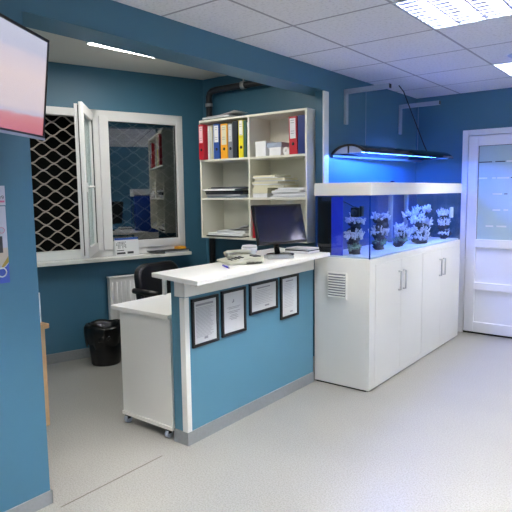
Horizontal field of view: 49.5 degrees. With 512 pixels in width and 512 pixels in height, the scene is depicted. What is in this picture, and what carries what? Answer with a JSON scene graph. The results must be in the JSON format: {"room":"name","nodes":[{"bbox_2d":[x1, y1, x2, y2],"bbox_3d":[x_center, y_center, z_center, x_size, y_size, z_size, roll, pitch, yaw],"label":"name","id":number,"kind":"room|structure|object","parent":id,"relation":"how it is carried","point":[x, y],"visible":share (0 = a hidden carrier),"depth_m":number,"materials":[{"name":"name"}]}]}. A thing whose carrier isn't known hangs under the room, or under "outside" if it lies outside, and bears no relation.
{"room":"reception area","nodes":[
{"label":"reception area","id":0,"kind":"room"},
{"bbox_2d":[0,5,49,511],"bbox_3d":[-1.930,0.200,1.371,0.120,2.220,2.942,4,8,38],"label":"wall","id":1,"kind":"structure","parent":0,"point":[24,465],"depth_m":2.44,"materials":[{"name":"blue paint"}]},
{"bbox_2d":[0,186,5,204],"bbox_3d":[-1.157,-0.241,2.224,0.005,0.082,0.313,4,8,38],"label":"poster","id":2,"kind":"object","parent":1,"relation":"attached to","point":[2,189],"visible":1,"depth_m":2.34,"materials":[{"name":"grey paper"}]},
{"bbox_2d":[0,206,9,283],"bbox_3d":[-1.161,-0.033,2.239,0.006,0.326,0.331,4,8,38],"label":"poster","id":3,"kind":"object","parent":1,"relation":"attached to","point":[4,259],"visible":1,"depth_m":2.35,"materials":[{"name":"grey paper"}]},
{"bbox_2d":[0,13,48,140],"bbox_3d":[-1.032,-0.630,1.918,0.339,0.397,0.700,0,7,7],"label":"television","id":4,"kind":"object","parent":1,"relation":"attached to","point":[24,53],"visible":1,"depth_m":2.07,"materials":[{"name":"black plastic"}]},
{"bbox_2d":[5,489,52,511],"bbox_3d":[-1.910,1.270,1.493,0.128,0.065,2.950,4,8,38],"label":"baseboard","id":5,"kind":"structure","parent":1,"relation":"attached to","point":[45,499],"depth_m":2.54,"materials":[{"name":"grey plastic"}]},
{"bbox_2d":[61,456,160,506],"bbox_3d":[-0.712,1.135,2.823,0.004,0.002,0.630,4,8,38],"label":"trim","id":6,"kind":"structure","parent":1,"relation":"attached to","point":[160,456],"depth_m":2.80,"materials":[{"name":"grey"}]},
{"bbox_2d":[37,62,206,354],"bbox_3d":[-2.177,-0.332,4.474,4.170,2.580,0.200,-5,8,-35],"label":"wall","id":7,"kind":"structure","parent":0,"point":[73,296],"depth_m":4.93,"materials":[{"name":"blue paint"}]},
{"bbox_2d":[46,348,90,364],"bbox_3d":[-2.137,0.920,4.503,3.980,0.085,0.012,-5,8,-35],"label":"baseboard","id":8,"kind":"structure","parent":7,"relation":"attached to","point":[54,358],"depth_m":4.84,"materials":[{"name":"grey plastic"}]},
{"bbox_2d":[30,101,191,266],"bbox_3d":[-1.244,-0.598,4.717,1.635,1.313,0.809,-5,8,-35],"label":"window","id":9,"kind":"structure","parent":7,"relation":"attached to","point":[91,136],"depth_m":4.87,"materials":[{"name":"white plastic"}]},
{"bbox_2d":[114,237,138,256],"bbox_3d":[-1.170,-0.085,5.008,0.230,0.165,0.047,-6,8,-37],"label":"desk calendar","id":10,"kind":"object","parent":9,"relation":"on","point":[128,246],"visible":1,"depth_m":4.99,"materials":[{"name":"white paper"}]},
{"bbox_2d":[148,248,188,252],"bbox_3d":[-0.823,-0.046,5.242,0.400,0.026,0.110,-5,8,-35],"label":"folder","id":11,"kind":"object","parent":9,"relation":"on","point":[186,249],"visible":0.9,"depth_m":5.22,"materials":[{"name":"grey plastic"}]},
{"bbox_2d":[174,246,185,248],"bbox_3d":[-0.728,-0.082,5.329,0.090,0.022,0.070,-5,8,-35],"label":"pad","id":12,"kind":"object","parent":11,"relation":"on","point":[175,247],"visible":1,"depth_m":5.31,"materials":[{"name":"orange"}]},
{"bbox_2d":[106,274,136,319],"bbox_3d":[-1.015,0.512,5.189,0.750,0.712,0.111,-5,8,-35],"label":"radiator","id":13,"kind":"object","parent":7,"relation":"attached to","point":[120,287],"visible":0.18,"depth_m":4.96,"materials":[{"name":"white metal"}]},
{"bbox_2d":[106,274,133,278],"bbox_3d":[-1.008,0.166,5.133,0.750,0.012,0.070,-5,8,-35],"label":"grille","id":14,"kind":"object","parent":13,"relation":"attached to","point":[131,276],"depth_m":4.97,"materials":[{"name":"white metal"}]},
{"bbox_2d":[26,27,226,79],"bbox_3d":[-1.823,-1.550,3.952,2.911,0.050,3.860,4,8,38],"label":"ceiling","id":15,"kind":"structure","parent":0,"point":[62,49],"depth_m":4.53,"materials":[{"name":"white paint"}]},
{"bbox_2d":[86,42,152,57],"bbox_3d":[-0.778,-1.520,3.938,0.600,0.034,0.600,5,9,43],"label":"recessed light","id":16,"kind":"object","parent":15,"relation":"in","point":[88,43],"visible":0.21,"depth_m":4.01,"materials":[{"name":"white plastic"}]},
{"bbox_2d":[0,0,416,114],"bbox_3d":[-0.649,-1.305,2.946,0.200,0.380,7.276,4,8,38],"label":"beam","id":17,"kind":"structure","parent":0,"point":[109,23],"depth_m":3.13,"materials":[{"name":"blue paint"}]},
{"bbox_2d":[205,79,264,263],"bbox_3d":[0.006,-0.397,5.017,1.175,2.530,0.072,4,8,38],"label":"pipe","id":18,"kind":"object","parent":17,"relation":"attached to","point":[243,84],"visible":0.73,"depth_m":5.17,"materials":[{"name":"black metal"}]},
{"bbox_2d":[202,76,314,355],"bbox_3d":[-0.067,-0.447,5.241,1.841,2.580,0.100,4,8,38],"label":"wall","id":19,"kind":"structure","parent":0,"point":[265,98],"depth_m":5.06,"materials":[{"name":"blue paint"}]},
{"bbox_2d":[199,108,314,242],"bbox_3d":[0.057,-0.673,4.822,1.144,1.049,0.360,4,8,38],"label":"bookcase","id":20,"kind":"object","parent":19,"relation":"attached to","point":[216,213],"visible":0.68,"depth_m":4.81,"materials":[{"name":"white laminate"}]},
{"bbox_2d":[198,125,209,159],"bbox_3d":[-0.407,-1.025,5.048,0.055,0.306,0.272,4,8,38],"label":"ring binder","id":21,"kind":"object","parent":20,"relation":"on","point":[203,129],"visible":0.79,"depth_m":4.95,"materials":[{"name":"red"}]},
{"bbox_2d":[208,126,210,159],"bbox_3d":[-0.350,-1.021,5.046,0.018,0.296,0.241,4,8,38],"label":"folder","id":22,"kind":"object","parent":20,"relation":"on","point":[209,136],"visible":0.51,"depth_m":4.96,"materials":[{"name":"white paper"}]},
{"bbox_2d":[210,126,213,158],"bbox_3d":[-0.325,-1.020,5.039,0.018,0.296,0.241,4,8,38],"label":"folder","id":23,"kind":"object","parent":20,"relation":"on","point":[211,127],"visible":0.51,"depth_m":4.94,"materials":[{"name":"white cardboard"}]},
{"bbox_2d":[213,124,220,158],"bbox_3d":[-0.266,-1.021,4.993,0.066,0.306,0.272,4,8,38],"label":"ring binder","id":24,"kind":"object","parent":20,"relation":"on","point":[216,127],"visible":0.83,"depth_m":4.88,"materials":[{"name":"blue plastic"}]},
{"bbox_2d":[220,123,228,158],"bbox_3d":[-0.197,-1.013,4.940,0.078,0.300,0.272,4,8,38],"label":"ring binder","id":25,"kind":"object","parent":20,"relation":"on","point":[223,127],"visible":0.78,"depth_m":4.83,"materials":[{"name":"orange"}]},
{"bbox_2d":[206,235,248,237],"bbox_3d":[-0.216,-0.186,5.008,0.400,0.010,0.240,4,8,35],"label":"loose paper","id":26,"kind":"object","parent":20,"relation":"on","point":[206,235],"visible":0.46,"depth_m":4.91,"materials":[{"name":"grey paper"}]},
{"bbox_2d":[208,232,248,236],"bbox_3d":[-0.195,-0.202,5.001,0.420,0.022,0.240,5,8,40],"label":"loose paper","id":27,"kind":"object","parent":26,"relation":"on","point":[209,233],"visible":0.56,"depth_m":4.88,"materials":[{"name":"white paper"}]},
{"bbox_2d":[217,229,248,233],"bbox_3d":[-0.165,-0.223,4.989,0.300,0.022,0.220,3,8,31],"label":"loose paper","id":28,"kind":"object","parent":27,"relation":"on","point":[240,231],"visible":0.76,"depth_m":4.92,"materials":[{"name":"grey paper"}]},
{"bbox_2d":[228,225,248,229],"bbox_3d":[-0.151,-0.260,4.986,0.241,0.052,0.180,3,8,32],"label":"sheet","id":29,"kind":"object","parent":28,"relation":"on","point":[244,226],"visible":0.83,"depth_m":4.93,"materials":[{"name":"white paper"}]},
{"bbox_2d":[207,196,248,197],"bbox_3d":[-0.199,-0.533,4.989,0.440,0.016,0.220,4,8,37],"label":"magazine","id":30,"kind":"object","parent":20,"relation":"on","point":[207,196],"visible":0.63,"depth_m":4.89,"materials":[{"name":"grey paper"}]},
{"bbox_2d":[207,194,248,195],"bbox_3d":[-0.213,-0.548,4.985,0.400,0.014,0.240,5,8,39],"label":"magazine","id":31,"kind":"object","parent":30,"relation":"on","point":[211,194],"visible":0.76,"depth_m":4.85,"materials":[{"name":"grey paper"}]},
{"bbox_2d":[206,192,248,194],"bbox_3d":[-0.211,-0.562,4.970,0.420,0.018,0.240,4,8,35],"label":"magazine","id":32,"kind":"object","parent":31,"relation":"on","point":[211,192],"visible":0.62,"depth_m":4.85,"materials":[{"name":"grey paper"}]},
{"bbox_2d":[205,190,248,192],"bbox_3d":[-0.212,-0.579,4.975,0.450,0.014,0.240,5,8,40],"label":"magazine","id":33,"kind":"object","parent":32,"relation":"on","point":[237,190],"visible":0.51,"depth_m":4.82,"materials":[{"name":"black paper"}]},
{"bbox_2d":[203,189,248,190],"bbox_3d":[-0.257,-0.594,4.989,0.360,0.014,0.250,4,8,35],"label":"magazine","id":34,"kind":"object","parent":33,"relation":"on","point":[203,189],"visible":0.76,"depth_m":4.88,"materials":[{"name":"white paper"}]},
{"bbox_2d":[208,188,248,188],"bbox_3d":[-0.198,-0.604,4.967,0.420,0.010,0.240,5,9,40],"label":"magazine","id":35,"kind":"object","parent":34,"relation":"on","point":[208,188],"visible":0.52,"depth_m":4.85,"materials":[{"name":"grey paper"}]},
{"bbox_2d":[211,187,248,187],"bbox_3d":[-0.184,-0.614,4.967,0.380,0.008,0.220,4,8,33],"label":"magazine","id":36,"kind":"object","parent":35,"relation":"on","point":[211,187],"visible":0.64,"depth_m":4.87,"materials":[{"name":"grey paper"}]},
{"bbox_2d":[228,123,232,157],"bbox_3d":[-0.140,-1.006,4.896,0.050,0.296,0.272,4,8,38],"label":"ring binder","id":37,"kind":"object","parent":20,"relation":"on","point":[230,125],"visible":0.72,"depth_m":4.79,"materials":[{"name":"grey"}]},
{"bbox_2d":[233,121,238,157],"bbox_3d":[-0.098,-1.011,4.863,0.048,0.312,0.270,4,8,38],"label":"ring binder","id":38,"kind":"object","parent":20,"relation":"on","point":[235,123],"visible":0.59,"depth_m":4.76,"materials":[{"name":"grey"}]},
{"bbox_2d":[238,120,244,157],"bbox_3d":[-0.046,-1.007,4.822,0.052,0.312,0.272,4,8,38],"label":"ring binder","id":39,"kind":"object","parent":20,"relation":"on","point":[240,122],"visible":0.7,"depth_m":4.71,"materials":[{"name":"yellow"}]},
{"bbox_2d":[243,120,247,156],"bbox_3d":[-0.012,-1.002,4.797,0.025,0.306,0.270,4,8,38],"label":"ring binder","id":40,"kind":"object","parent":20,"relation":"on","point":[245,121],"visible":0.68,"depth_m":4.69,"materials":[{"name":"green"}]},
{"bbox_2d":[247,122,247,156],"bbox_3d":[0.006,-0.994,4.770,0.020,0.296,0.241,4,8,38],"label":"folder","id":41,"kind":"object","parent":20,"relation":"on","point":[247,122],"visible":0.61,"depth_m":4.68,"materials":[{"name":"white plastic"}]},
{"bbox_2d":[253,193,273,197],"bbox_3d":[0.107,-0.518,4.739,0.150,0.035,0.240,4,8,38],"label":"bundle","id":42,"kind":"object","parent":20,"relation":"on","point":[255,195],"visible":0.61,"depth_m":4.64,"materials":[{"name":"white paper"}]},
{"bbox_2d":[253,188,277,192],"bbox_3d":[0.103,-0.558,4.730,0.150,0.045,0.240,4,8,36],"label":"bundle","id":43,"kind":"object","parent":42,"relation":"on","point":[255,190],"visible":0.58,"depth_m":4.63,"materials":[{"name":"beige paper"}]},
{"bbox_2d":[254,185,297,187],"bbox_3d":[0.169,-0.588,4.681,0.300,0.024,0.230,4,8,36],"label":"bundle","id":44,"kind":"object","parent":43,"relation":"on","point":[255,186],"visible":0.86,"depth_m":4.59,"materials":[{"name":"beige paper"}]},
{"bbox_2d":[252,184,296,184],"bbox_3d":[0.158,-0.604,4.682,0.290,0.008,0.240,5,8,39],"label":"bundle","id":45,"kind":"object","parent":44,"relation":"on","point":[252,184],"visible":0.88,"depth_m":4.59,"materials":[{"name":"white paper"}]},
{"bbox_2d":[252,181,294,183],"bbox_3d":[0.147,-0.618,4.682,0.280,0.020,0.230,5,9,41],"label":"bundle","id":46,"kind":"object","parent":45,"relation":"on","point":[266,182],"visible":0.88,"depth_m":4.58,"materials":[{"name":"beige paper"}]},
{"bbox_2d":[254,180,298,181],"bbox_3d":[0.173,-0.632,4.673,0.300,0.010,0.220,4,8,35],"label":"bundle","id":47,"kind":"object","parent":46,"relation":"on","point":[259,180],"visible":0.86,"depth_m":4.60,"materials":[{"name":"grey paper"}]},
{"bbox_2d":[255,178,297,180],"bbox_3d":[0.169,-0.645,4.668,0.290,0.018,0.220,4,8,33],"label":"bundle","id":48,"kind":"object","parent":47,"relation":"on","point":[256,179],"visible":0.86,"depth_m":4.58,"materials":[{"name":"beige paper"}]},
{"bbox_2d":[254,177,292,178],"bbox_3d":[0.142,-0.660,4.681,0.260,0.008,0.230,5,8,39],"label":"bundle","id":49,"kind":"object","parent":48,"relation":"on","point":[254,177],"visible":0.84,"depth_m":4.59,"materials":[{"name":"white paper"}]},
{"bbox_2d":[253,175,290,177],"bbox_3d":[0.137,-0.673,4.696,0.230,0.016,0.220,5,9,40],"label":"bundle","id":50,"kind":"object","parent":49,"relation":"on","point":[258,175],"visible":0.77,"depth_m":4.61,"materials":[{"name":"beige paper"}]},
{"bbox_2d":[255,141,273,156],"bbox_3d":[0.081,-0.899,4.686,0.110,0.125,0.142,4,8,38],"label":"carton","id":51,"kind":"object","parent":20,"relation":"on","point":[261,148],"visible":0.63,"depth_m":4.63,"materials":[{"name":"white cardboard"}]},
{"bbox_2d":[269,147,284,155],"bbox_3d":[0.197,-0.862,4.600,0.117,0.068,0.142,4,8,38],"label":"carton","id":52,"kind":"object","parent":20,"relation":"on","point":[274,150],"visible":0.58,"depth_m":4.54,"materials":[{"name":"white cardboard"}]},
{"bbox_2d":[267,142,288,147],"bbox_3d":[0.186,-0.917,4.602,0.147,0.040,0.122,4,8,38],"label":"carton","id":53,"kind":"object","parent":52,"relation":"on","point":[275,144],"visible":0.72,"depth_m":4.55,"materials":[{"name":"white cardboard"}]},
{"bbox_2d":[283,147,288,154],"bbox_3d":[0.252,-0.851,4.500,0.066,0.066,0.031,4,8,38],"label":"tape roll","id":54,"kind":"object","parent":20,"relation":"on","point":[286,149],"visible":0.72,"depth_m":4.49,"materials":[{"name":"white plastic"}]},
{"bbox_2d":[271,195,304,196],"bbox_3d":[0.326,-0.491,4.558,0.335,0.016,0.240,4,8,38],"label":"bundle","id":55,"kind":"object","parent":20,"relation":"on","point":[274,195],"visible":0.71,"depth_m":4.46,"materials":[{"name":"grey paper"}]},
{"bbox_2d":[273,194,304,194],"bbox_3d":[0.337,-0.505,4.554,0.310,0.013,0.240,4,8,36],"label":"bundle","id":56,"kind":"object","parent":55,"relation":"on","point":[273,194],"visible":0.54,"depth_m":4.46,"materials":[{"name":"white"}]},
{"bbox_2d":[272,192,304,193],"bbox_3d":[0.332,-0.519,4.563,0.330,0.012,0.240,5,8,39],"label":"bundle","id":57,"kind":"object","parent":56,"relation":"on","point":[272,192],"visible":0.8,"depth_m":4.47,"materials":[{"name":"grey paper"}]},
{"bbox_2d":[272,190,304,191],"bbox_3d":[0.314,-0.532,4.562,0.280,0.014,0.240,5,9,40],"label":"bundle","id":58,"kind":"object","parent":57,"relation":"on","point":[290,190],"visible":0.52,"depth_m":4.43,"materials":[{"name":"white paper"}]},
{"bbox_2d":[275,189,304,190],"bbox_3d":[0.343,-0.543,4.551,0.300,0.010,0.230,4,8,36],"label":"bundle","id":59,"kind":"object","parent":58,"relation":"on","point":[275,189],"visible":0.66,"depth_m":4.49,"materials":[{"name":"grey paper"}]},
{"bbox_2d":[278,187,304,188],"bbox_3d":[0.343,-0.555,4.549,0.250,0.014,0.220,4,8,35],"label":"bundle","id":60,"kind":"object","parent":59,"relation":"on","point":[290,187],"visible":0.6,"depth_m":4.44,"materials":[{"name":"white paper"}]},
{"bbox_2d":[289,116,297,153],"bbox_3d":[0.374,-0.968,4.499,0.075,0.296,0.272,3,7,38],"label":"ring binder","id":61,"kind":"object","parent":20,"relation":"on","point":[293,120],"visible":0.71,"depth_m":4.39,"materials":[{"name":"red"}]},
{"bbox_2d":[298,114,304,153],"bbox_3d":[0.440,-0.965,4.448,0.070,0.300,0.270,4,8,38],"label":"ring binder","id":62,"kind":"object","parent":20,"relation":"on","point":[301,118],"visible":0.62,"depth_m":4.34,"materials":[{"name":"blue"}]},
{"bbox_2d":[36,332,511,511],"bbox_3d":[-0.003,1.178,2.813,7.900,0.100,7.376,4,8,38],"label":"floor","id":63,"kind":"structure","parent":0,"point":[435,435],"depth_m":3.15,"materials":[{"name":"grey plastic"}]},
{"bbox_2d":[40,322,49,425],"bbox_3d":[-1.210,0.732,2.794,0.404,0.822,0.172,4,8,38],"label":"base cabinet","id":64,"kind":"object","parent":63,"relation":"on","point":[44,325],"visible":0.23,"depth_m":2.71,"materials":[{"name":"brown wood"}]},
{"bbox_2d":[39,293,40,322],"bbox_3d":[-1.096,0.258,2.652,0.008,0.147,0.142,4,8,38],"label":"sheet","id":65,"kind":"object","parent":64,"relation":"on","point":[39,293],"visible":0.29,"depth_m":2.70,"materials":[{"name":"white paper"}]},
{"bbox_2d":[84,319,120,366],"bbox_3d":[-1.294,0.744,4.779,0.352,0.351,0.335,4,8,38],"label":"waste bin","id":66,"kind":"object","parent":63,"relation":"on","point":[103,336],"visible":0.92,"depth_m":4.66,"materials":[{"name":"black plastic"}]},
{"bbox_2d":[110,293,174,437],"bbox_3d":[-0.306,0.633,3.878,0.520,0.750,1.300,4,8,38],"label":"cabinet","id":67,"kind":"object","parent":63,"relation":"on","point":[145,323],"visible":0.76,"depth_m":3.35,"materials":[{"name":"white laminate"}]},
{"bbox_2d":[132,260,177,299],"bbox_3d":[-0.604,0.506,4.376,0.568,0.893,0.564,4,8,38],"label":"office chair","id":68,"kind":"object","parent":63,"relation":"on","point":[146,286],"visible":0.15,"depth_m":4.36,"materials":[{"name":"black leather"}]},
{"bbox_2d":[152,247,329,445],"bbox_3d":[-0.068,0.523,3.718,0.585,0.998,1.679,4,8,33],"label":"reception desk","id":69,"kind":"object","parent":63,"relation":"on","point":[218,384],"depth_m":3.47,"materials":[{"name":"blue paint"}]},
{"bbox_2d":[190,294,219,348],"bbox_3d":[-0.294,0.376,3.231,0.014,0.283,0.225,4,8,38],"label":"framed notice","id":70,"kind":"object","parent":69,"relation":"attached to","point":[204,310],"visible":1,"depth_m":3.23,"materials":[{"name":"white paper"}]},
{"bbox_2d":[220,286,246,337],"bbox_3d":[-0.137,0.343,3.432,0.014,0.283,0.231,4,8,38],"label":"framed notice","id":71,"kind":"object","parent":69,"relation":"attached to","point":[233,301],"visible":1,"depth_m":3.43,"materials":[{"name":"white paper"}]},
{"bbox_2d":[217,249,262,264],"bbox_3d":[-0.097,0.006,3.518,0.230,0.074,0.280,-4,7,-23],"label":"desk telephone","id":72,"kind":"object","parent":69,"relation":"on","point":[243,256],"visible":1,"depth_m":3.50,"materials":[{"name":"grey plastic"}]},
{"bbox_2d":[152,247,329,285],"bbox_3d":[-0.074,0.040,3.663,0.585,0.026,1.679,4,8,33],"label":"countertop","id":73,"kind":"structure","parent":69,"relation":"on","point":[198,275],"depth_m":3.22,"materials":[{"name":"white laminate"}]},
{"bbox_2d":[241,244,256,254],"bbox_3d":[-0.044,-0.029,3.731,0.108,0.094,0.108,4,8,38],"label":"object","id":74,"kind":"object","parent":69,"relation":"on","point":[253,248],"visible":0.62,"depth_m":3.69,"materials":[{"name":"white paper"}]},
{"bbox_2d":[248,278,277,315],"bbox_3d":[0.052,0.267,3.668,0.014,0.204,0.306,4,8,38],"label":"framed notice","id":75,"kind":"object","parent":69,"relation":"attached to","point":[263,295],"visible":1,"depth_m":3.66,"materials":[{"name":"white paper"}]},
{"bbox_2d":[251,204,306,254],"bbox_3d":[0.168,-0.183,3.897,0.424,0.356,0.176,-5,8,-35],"label":"computer monitor","id":76,"kind":"object","parent":69,"relation":"on","point":[277,224],"visible":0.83,"depth_m":3.88,"materials":[{"name":"black plastic"}]},
{"bbox_2d":[264,254,293,258],"bbox_3d":[0.154,0.004,3.745,0.180,0.020,0.110,-2,7,-14],"label":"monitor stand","id":77,"kind":"object","parent":69,"relation":"on","point":[271,256],"visible":1,"depth_m":3.71,"materials":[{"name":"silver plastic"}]},
{"bbox_2d":[280,273,298,319],"bbox_3d":[0.237,0.283,3.909,0.014,0.300,0.222,4,8,38],"label":"framed notice","id":78,"kind":"object","parent":69,"relation":"attached to","point":[289,284],"visible":1,"depth_m":3.91,"materials":[{"name":"white paper"}]},
{"bbox_2d":[285,250,319,253],"bbox_3d":[0.338,-0.034,4.069,0.200,0.018,0.160,4,8,38],"label":"paper","id":79,"kind":"object","parent":69,"relation":"on","point":[315,251],"visible":0.63,"depth_m":4.00,"materials":[{"name":"white paper"}]},
{"bbox_2d":[285,249,318,251],"bbox_3d":[0.338,-0.047,4.068,0.200,0.008,0.150,4,8,36],"label":"paper","id":80,"kind":"object","parent":79,"relation":"on","point":[285,249],"visible":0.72,"depth_m":4.01,"materials":[{"name":"grey paper"}]},
{"bbox_2d":[286,246,318,250],"bbox_3d":[0.341,-0.058,4.071,0.190,0.012,0.150,5,8,39],"label":"paper","id":81,"kind":"object","parent":80,"relation":"on","point":[307,248],"visible":1,"depth_m":4.05,"materials":[{"name":"grey paper"}]},
{"bbox_2d":[315,239,459,391],"bbox_3d":[1.223,0.400,4.812,0.482,0.962,1.955,4,8,38],"label":"base cabinet","id":82,"kind":"object","parent":63,"relation":"on","point":[375,318],"visible":1,"depth_m":4.17,"materials":[{"name":"white laminate"}]},
{"bbox_2d":[327,272,346,299],"bbox_3d":[0.591,0.215,4.053,0.160,0.193,0.008,4,8,38],"label":"vent","id":83,"kind":"object","parent":82,"relation":"attached to","point":[336,281],"depth_m":4.04,"materials":[{"name":"grey plastic"}]},
{"bbox_2d":[314,182,461,259],"bbox_3d":[1.208,-0.349,4.741,0.457,0.538,1.944,4,8,38],"label":"aquarium","id":84,"kind":"object","parent":82,"relation":"on","point":[331,211],"visible":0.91,"depth_m":4.22,"materials":[{"name":"clear glass"}]},
{"bbox_2d":[344,212,365,254],"bbox_3d":[0.736,-0.161,4.120,0.189,0.328,0.159,-4,7,-26],"label":"rock","id":85,"kind":"object","parent":84,"relation":"in","point":[354,234],"visible":0.98,"depth_m":4.09,"materials":[{"name":"white stone"}]},
{"bbox_2d":[351,206,363,216],"bbox_3d":[0.727,-0.320,3.997,0.085,0.080,0.060,4,8,38],"label":"pump","id":86,"kind":"object","parent":84,"relation":"in","point":[355,211],"visible":1,"depth_m":3.98,"materials":[{"name":"black plastic"}]},
{"bbox_2d":[351,209,356,215],"bbox_3d":[0.704,-0.313,3.983,0.048,0.048,0.008,4,8,38],"label":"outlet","id":87,"kind":"object","parent":86,"relation":"attached to","point":[353,211],"depth_m":3.98,"materials":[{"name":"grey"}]},
{"bbox_2d":[368,211,390,249],"bbox_3d":[0.990,-0.199,4.419,0.161,0.319,0.215,4,8,38],"label":"rock","id":88,"kind":"object","parent":84,"relation":"in","point":[378,232],"visible":0.99,"depth_m":4.38,"materials":[{"name":"white stone"}]},
{"bbox_2d":[392,222,411,246],"bbox_3d":[1.208,-0.176,4.630,0.191,0.219,0.141,-4,7,-25],"label":"rock","id":89,"kind":"object","parent":84,"relation":"in","point":[401,234],"visible":1,"depth_m":4.59,"materials":[{"name":"white stone"}]},
{"bbox_2d":[401,204,432,236],"bbox_3d":[1.506,-0.303,5.147,0.207,0.351,0.458,5,9,43],"label":"rock","id":90,"kind":"object","parent":84,"relation":"in","point":[418,211],"visible":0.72,"depth_m":5.14,"materials":[{"name":"white stone"}]},
{"bbox_2d":[408,213,431,243],"bbox_3d":[1.435,-0.238,4.885,0.194,0.272,0.270,4,8,38],"label":"rock","id":91,"kind":"object","parent":84,"relation":"in","point":[420,234],"visible":0.98,"depth_m":4.84,"materials":[{"name":"white stone"}]},
{"bbox_2d":[436,208,451,238],"bbox_3d":[1.802,-0.313,5.318,0.130,0.305,0.178,4,8,38],"label":"rock","id":92,"kind":"object","parent":84,"relation":"in","point":[443,222],"visible":0.96,"depth_m":5.28,"materials":[{"name":"white stone"}]},
{"bbox_2d":[449,207,453,217],"bbox_3d":[1.844,-0.411,5.243,0.026,0.100,0.060,4,8,38],"label":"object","id":93,"kind":"object","parent":84,"relation":"in","point":[451,209],"visible":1,"depth_m":5.22,"materials":[{"name":"white plastic"}]},
{"bbox_2d":[113,0,511,98],"bbox_3d":[1.265,-1.167,1.529,4.609,0.050,7.376,4,8,38],"label":"ceiling","id":94,"kind":"structure","parent":0,"point":[375,42],"depth_m":3.44,"materials":[{"name":"tile"}]},
{"bbox_2d":[398,85,426,150],"bbox_3d":[1.446,-1.255,5.098,0.341,0.595,0.016,-3,7,-23],"label":"power cable","id":95,"kind":"object","parent":94,"relation":"hanging from","point":[398,85],"visible":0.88,"depth_m":5.09,"materials":[{"name":"black plastic"}]},
{"bbox_2d":[392,0,511,29],"bbox_3d":[1.106,-1.346,2.852,0.600,0.118,0.600,4,8,38],"label":"ceiling light","id":96,"kind":"object","parent":94,"relation":"attached to","point":[436,14],"visible":1,"depth_m":2.95,"materials":[{"name":"white plastic"}]},
{"bbox_2d":[492,62,511,76],"bbox_3d":[2.210,-1.521,4.263,0.600,0.118,0.600,4,8,38],"label":"ceiling light","id":97,"kind":"object","parent":94,"relation":"attached to","point":[506,67],"visible":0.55,"depth_m":4.33,"materials":[{"name":"white plastic"}]},
{"bbox_2d":[315,90,415,182],"bbox_3d":[1.077,-0.272,5.169,0.066,2.220,1.876,4,8,38],"label":"wall","id":98,"kind":"structure","parent":0,"point":[376,124],"depth_m":4.85,"materials":[{"name":"blue paint"}]},
{"bbox_2d":[323,91,328,182],"bbox_3d":[0.556,-0.180,4.438,0.014,2.215,0.074,4,8,38],"label":"trim","id":99,"kind":"structure","parent":98,"relation":"attached to","point":[325,93],"depth_m":4.34,"materials":[{"name":"white laminate"}]},
{"bbox_2d":[344,83,390,124],"bbox_3d":[0.891,-1.215,4.457,0.398,0.280,0.040,4,8,38],"label":"wall bracket","id":100,"kind":"object","parent":98,"relation":"attached to","point":[347,92],"visible":1,"depth_m":4.49,"materials":[{"name":"white metal"}]},
{"bbox_3d":[0.886,-1.104,4.475,0.002,0.435,0.002,4,8,38],"label":"wire","id":101,"kind":"object","parent":100,"relation":"hanging from","visible":0},
{"bbox_2d":[331,144,453,161],"bbox_3d":[1.226,-0.887,4.812,1.448,0.092,0.331,-7,9,-44],"label":"lamp","id":102,"kind":"object","parent":101,"relation":"hanging from","point":[355,151],"visible":1,"depth_m":4.68,"materials":[{"name":"black metal"}]},
{"bbox_2d":[398,100,440,133],"bbox_3d":[1.561,-1.322,5.313,0.398,0.280,0.040,4,8,38],"label":"wall bracket","id":103,"kind":"object","parent":98,"relation":"attached to","point":[430,103],"visible":1,"depth_m":5.34,"materials":[{"name":"white metal"}]},
{"bbox_2d":[415,87,511,238],"bbox_3d":[3.520,-0.312,4.512,4.589,2.384,0.100,4,8,38],"label":"wall","id":104,"kind":"structure","parent":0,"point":[441,127],"depth_m":5.59,"materials":[{"name":"blue paint"}]},
{"bbox_2d":[458,127,511,338],"bbox_3d":[2.479,-0.205,5.299,1.020,2.020,0.105,4,8,38],"label":"door","id":105,"kind":"structure","parent":104,"relation":"attached to","point":[485,266],"depth_m":5.43,"materials":[{"name":"white plastic"}]},
{"bbox_3d":[-0.251,-1.215,4.945,0.260,0.008,0.220,3,8,32],"label":"paper","id":106,"kind":"object","parent":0,"visible":0},
{"bbox_2d":[202,114,235,119],"bbox_3d":[-0.281,-1.228,4.954,0.320,0.016,0.240,5,8,40],"label":"paper","id":107,"kind":"object","parent":106,"relation":"on","point":[228,115],"visible":0.46,"depth_m":4.84,"materials":[{"name":"grey paper"}]},
{"bbox_2d":[209,110,246,116],"bbox_3d":[-0.252,-1.244,4.891,0.300,0.032,0.200,4,8,35],"label":"sheet","id":108,"kind":"object","parent":107,"relation":"on","point":[234,112],"visible":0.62,"depth_m":4.83,"materials":[{"name":"grey paper"}]},
{"label":"outside","id":109,"kind":"structure","parent":0,"visible":0},
{"bbox_2d":[30,115,174,251],"bbox_3d":[-1.748,-0.667,5.508,2.800,2.200,0.050,-5,8,-35],"label":"window grille","id":110,"kind":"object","parent":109,"point":[65,177],"depth_m":5.69,"materials":[{"name":"grey metal"}]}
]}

